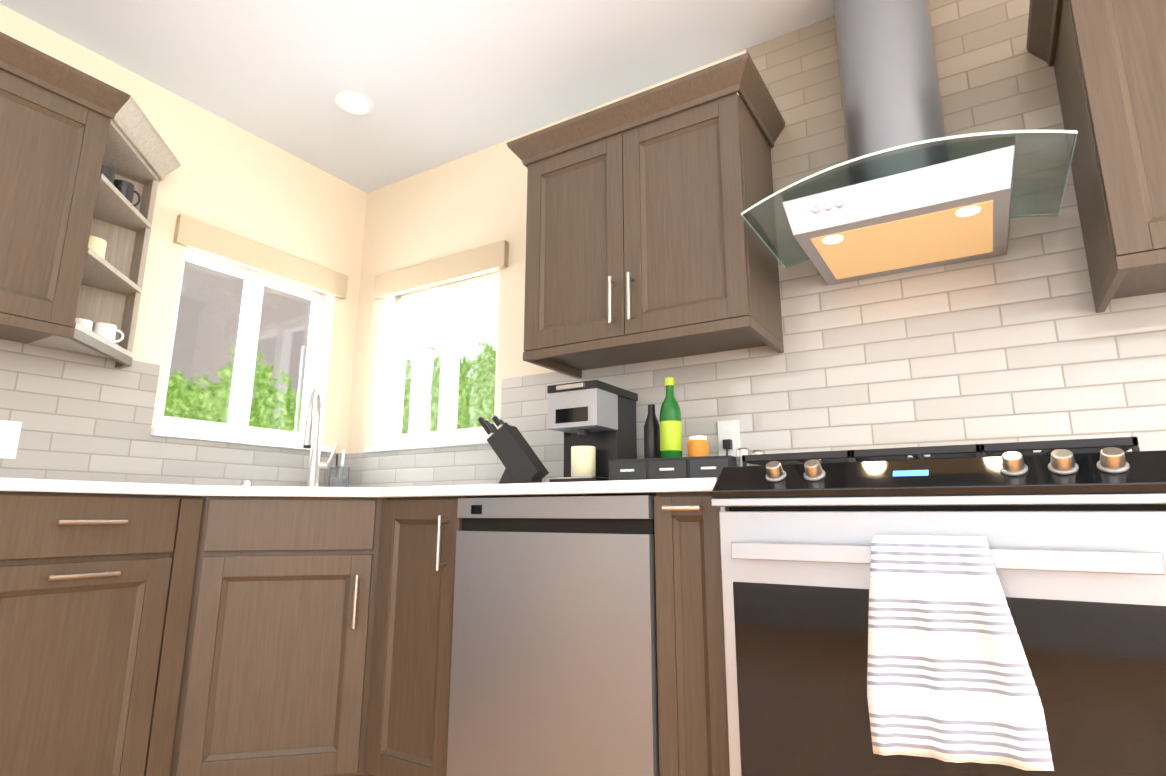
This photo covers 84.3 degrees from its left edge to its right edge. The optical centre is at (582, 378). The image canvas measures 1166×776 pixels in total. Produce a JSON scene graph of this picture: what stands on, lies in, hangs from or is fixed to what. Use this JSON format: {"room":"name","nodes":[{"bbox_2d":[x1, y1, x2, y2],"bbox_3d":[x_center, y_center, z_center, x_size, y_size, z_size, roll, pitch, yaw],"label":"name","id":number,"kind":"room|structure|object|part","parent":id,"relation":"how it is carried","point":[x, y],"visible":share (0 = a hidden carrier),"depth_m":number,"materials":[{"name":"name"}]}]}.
{"room":"kitchen","nodes":[
{"label":"kitchen","id":0,"kind":"room"},
{"bbox_2d":[0,4,366,453],"bbox_3d":[-2.356,-0.141,1.269,0.150,2.460,4.750,-7,-14,31],"label":"wall","id":1,"kind":"structure","parent":0,"point":[231,177],"depth_m":2.70,"materials":[{"name":"beige paint"}]},
{"bbox_2d":[0,32,180,368],"bbox_3d":[-1.752,-0.537,1.804,0.398,0.790,1.196,-7,-14,31],"label":"upper cabinet","id":2,"kind":"object","parent":1,"relation":"attached to","point":[88,163],"visible":1,"depth_m":1.92,"materials":[{"name":"brown wood"}]},
{"bbox_2d":[0,339,346,486],"bbox_3d":[-1.961,0.054,1.729,0.004,0.480,3.200,-7,-14,31],"label":"wall tiles","id":3,"kind":"structure","parent":1,"relation":"attached to","point":[82,417],"depth_m":2.22,"materials":[{"name":"tile"}]},
{"bbox_2d":[0,420,21,458],"bbox_3d":[-1.782,0.188,1.984,0.008,0.116,0.072,-7,-14,31],"label":"electrical outlet","id":4,"kind":"object","parent":3,"relation":"attached to","point":[9,434],"visible":1,"depth_m":1.99,"materials":[{"name":"white plastic"}]},
{"bbox_2d":[150,214,347,451],"bbox_3d":[-1.415,-0.140,2.766,0.155,0.857,0.780,-7,-14,31],"label":"window","id":5,"kind":"structure","parent":1,"relation":"in","point":[256,266],"depth_m":2.77,"materials":[{"name":"white plastic"}]},
{"bbox_3d":[-1.457,-0.104,2.785,0.004,0.678,0.618,-7,-14,31],"label":"glass","id":6,"kind":"part","parent":5,"relation":"part of","materials":[{"name":"clear glass"}]},
{"bbox_2d":[0,0,834,192],"bbox_3d":[-0.120,-1.675,0.088,5.500,0.060,4.900,-7,-14,31],"label":"ceiling","id":7,"kind":"structure","parent":0,"point":[437,83],"depth_m":2.34,"materials":[{"name":"white paint"}]},
{"bbox_2d":[334,91,373,114],"bbox_3d":[-0.923,-1.107,2.602,0.150,0.010,0.150,-7,-14,31],"label":"recessed light","id":8,"kind":"object","parent":7,"relation":"in","point":[352,102],"visible":1,"depth_m":2.60,"materials":[{"name":"white plastic"}]},
{"bbox_2d":[347,50,745,453],"bbox_3d":[1.066,-0.013,1.839,5.350,2.460,0.150,-7,-14,31],"label":"wall","id":9,"kind":"structure","parent":0,"point":[472,200],"depth_m":2.99,"materials":[{"name":"beige paint"}]},
{"bbox_2d":[365,240,508,452],"bbox_3d":[-0.631,-0.109,2.902,0.800,0.857,0.155,-7,-14,31],"label":"window","id":10,"kind":"structure","parent":9,"relation":"in","point":[389,435],"depth_m":2.95,"materials":[{"name":"white plastic"}]},
{"bbox_3d":[-0.605,-0.070,2.937,0.638,0.678,0.004,-7,-14,31],"label":"glass","id":11,"kind":"part","parent":10,"relation":"part of","materials":[{"name":"clear glass"}]},
{"bbox_2d":[506,52,784,378],"bbox_3d":[0.203,-0.461,2.145,0.875,0.790,0.398,-7,-14,31],"label":"upper cabinet","id":12,"kind":"object","parent":9,"relation":"attached to","point":[645,242],"visible":1,"depth_m":2.00,"materials":[{"name":"brown wood"}]},
{"bbox_2d":[346,0,1165,486],"bbox_3d":[0.752,-0.430,2.034,4.396,1.565,0.004,-7,-14,31],"label":"wall tiles","id":13,"kind":"structure","parent":9,"relation":"attached to","point":[1020,340],"depth_m":1.86,"materials":[{"name":"tile"}]},
{"bbox_2d":[717,420,740,456],"bbox_3d":[0.471,0.194,2.053,0.072,0.114,0.038,-7,-14,31],"label":"electrical outlet","id":14,"kind":"object","parent":13,"relation":"attached to","point":[728,437],"visible":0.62,"depth_m":2.04,"materials":[{"name":"white plastic"}]},
{"bbox_2d":[741,0,1077,284],"bbox_3d":[0.829,-0.808,1.768,0.716,0.932,0.500,-7,-14,31],"label":"range hood","id":15,"kind":"object","parent":9,"relation":"attached to","point":[911,197],"visible":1,"depth_m":1.69,"materials":[{"name":"silver metal"}]},
{"bbox_2d":[1026,0,1165,312],"bbox_3d":[1.576,-0.635,1.311,1.012,0.790,0.398,-7,-14,31],"label":"upper cabinet","id":16,"kind":"object","parent":9,"relation":"attached to","point":[1106,59],"visible":1,"depth_m":1.41,"materials":[{"name":"brown wood"}]},
{"bbox_3d":[-0.125,0.790,-0.435,5.500,0.060,4.900,-7,-14,31],"label":"floor","id":17,"kind":"structure","parent":0,"visible":0},
{"bbox_2d":[0,491,202,775],"bbox_3d":[-1.643,0.710,1.477,0.652,0.885,1.110,-7,-14,31],"label":"base cabinet","id":18,"kind":"object","parent":17,"relation":"on","point":[95,595],"visible":1,"depth_m":1.62,"materials":[{"name":"brown wood"}]},
{"bbox_2d":[170,496,386,775],"bbox_3d":[-0.964,0.877,2.259,0.963,0.885,0.963,-7,-14,31],"label":"base cabinet","id":19,"kind":"object","parent":17,"relation":"on","point":[276,675],"visible":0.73,"depth_m":1.86,"materials":[{"name":"brown wood"}]},
{"bbox_2d":[0,388,367,497],"bbox_3d":[-1.237,0.132,1.923,1.006,0.432,2.074,-7,-14,31],"label":"countertop","id":20,"kind":"structure","parent":19,"relation":"on","point":[311,489],"depth_m":1.88,"materials":[{"name":"stone"}]},
{"bbox_2d":[239,388,338,493],"bbox_3d":[-1.112,0.247,2.537,0.324,0.402,0.274,-7,-14,31],"label":"faucet","id":21,"kind":"object","parent":20,"relation":"on","point":[315,398],"depth_m":2.54,"materials":[{"name":"silver metal"}]},
{"bbox_2d":[328,449,349,486],"bbox_3d":[-1.074,0.415,2.844,0.085,0.200,0.085,-7,-14,31],"label":"jar","id":22,"kind":"object","parent":20,"relation":"on","point":[339,476],"visible":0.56,"depth_m":2.81,"materials":[{"name":"clear glass"}]},
{"bbox_2d":[368,478,717,497],"bbox_3d":[-0.153,0.359,2.017,1.410,0.030,0.694,-7,-14,31],"label":"countertop","id":23,"kind":"structure","parent":19,"relation":"on","point":[585,488],"depth_m":1.64,"materials":[{"name":"stone"}]},
{"bbox_2d":[477,415,548,483],"bbox_3d":[-0.251,0.263,2.274,0.247,0.266,0.100,-4,-13,19],"label":"knife block","id":24,"kind":"object","parent":23,"relation":"on","point":[515,453],"visible":0.88,"depth_m":2.23,"materials":[{"name":"black"}]},
{"bbox_2d":[547,380,637,481],"bbox_3d":[0.019,0.198,2.109,0.217,0.325,0.290,-7,-14,31],"label":"coffee maker","id":25,"kind":"object","parent":23,"relation":"on","point":[600,416],"visible":0.88,"depth_m":2.05,"materials":[{"name":"black plastic"}]},
{"bbox_2d":[571,446,595,476],"bbox_3d":[0.001,0.264,2.034,0.078,0.095,0.078,-7,-14,31],"label":"coffee mug","id":26,"kind":"object","parent":25,"relation":"on","point":[583,461],"visible":0.83,"depth_m":2.00,"materials":[{"name":"white ceramic"}]},
{"bbox_2d":[736,448,752,466],"bbox_3d":[0.427,0.232,1.704,0.044,0.093,0.043,-7,-14,31],"label":"shaker","id":27,"kind":"object","parent":23,"relation":"on","point":[740,452],"visible":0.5,"depth_m":1.70,"materials":[{"name":"clear glass"}]},
{"bbox_2d":[751,450,765,465],"bbox_3d":[0.482,0.244,1.763,0.044,0.093,0.043,-7,-14,31],"label":"shaker","id":28,"kind":"object","parent":23,"relation":"on","point":[754,452],"visible":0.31,"depth_m":1.76,"materials":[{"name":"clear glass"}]},
{"bbox_2d":[364,455,735,775],"bbox_3d":[-0.006,0.744,1.868,1.095,0.987,0.652,-7,-14,31],"label":"base cabinet","id":29,"kind":"object","parent":17,"relation":"on","point":[408,714],"depth_m":1.74,"materials":[{"name":"brown wood"}]},
{"bbox_2d":[446,495,658,775],"bbox_3d":[0.065,0.735,1.837,0.592,0.771,0.630,-7,-14,31],"label":"dishwasher","id":30,"kind":"object","parent":29,"relation":"in","point":[554,655],"visible":0.75,"depth_m":1.57,"materials":[{"name":"silver metal"}]},
{"bbox_2d":[644,404,660,458],"bbox_3d":[0.218,0.177,2.031,0.052,0.190,0.052,-7,-14,31],"label":"bottle","id":31,"kind":"object","parent":29,"relation":"on","point":[651,437],"visible":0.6,"depth_m":2.01,"materials":[{"name":"black glass"}]},
{"bbox_2d":[660,377,682,457],"bbox_3d":[0.268,0.128,1.972,0.067,0.262,0.067,-7,-14,31],"label":"bottle","id":32,"kind":"object","parent":29,"relation":"on","point":[670,431],"visible":0.77,"depth_m":1.94,"materials":[{"name":"green glass"}]},
{"bbox_3d":[0.302,0.282,1.894,0.350,0.072,0.350,-6,-13,25],"label":"pod drawer","id":33,"kind":"part","parent":29,"relation":"part of","materials":[{"name":"black plastic"}]},
{"bbox_2d":[687,435,708,456],"bbox_3d":[0.344,0.213,1.927,0.062,0.078,0.062,-7,-14,31],"label":"jar","id":34,"kind":"object","parent":29,"relation":"on","point":[697,445],"visible":0.75,"depth_m":1.90,"materials":[{"name":"orange"}]},
{"bbox_2d":[711,437,1165,775],"bbox_3d":[0.756,0.644,1.344,0.756,0.968,0.754,-7,-14,31],"label":"range","id":35,"kind":"object","parent":17,"relation":"on","point":[993,609],"visible":1,"depth_m":1.09,"materials":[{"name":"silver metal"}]},
{"bbox_2d":[867,534,1054,770],"bbox_3d":[0.602,0.443,1.070,0.251,0.354,0.065,-7,-14,31],"label":"towel","id":36,"kind":"object","parent":35,"relation":"hanging from","point":[950,678],"depth_m":1.05,"materials":[{"name":"fabric"}]},
{"label":"outside","id":37,"kind":"structure","parent":0,"visible":0},
{"bbox_2d":[164,260,311,431],"bbox_3d":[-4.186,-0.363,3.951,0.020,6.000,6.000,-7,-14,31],"label":"window glass","id":38,"kind":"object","parent":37,"point":[295,363],"depth_m":5.69,"materials":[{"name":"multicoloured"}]},
{"bbox_2d":[402,285,497,433],"bbox_3d":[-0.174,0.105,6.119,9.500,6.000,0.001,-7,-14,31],"label":"window glass","id":39,"kind":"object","parent":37,"point":[480,359],"depth_m":6.97,"materials":[{"name":"clear glass"}]}
]}

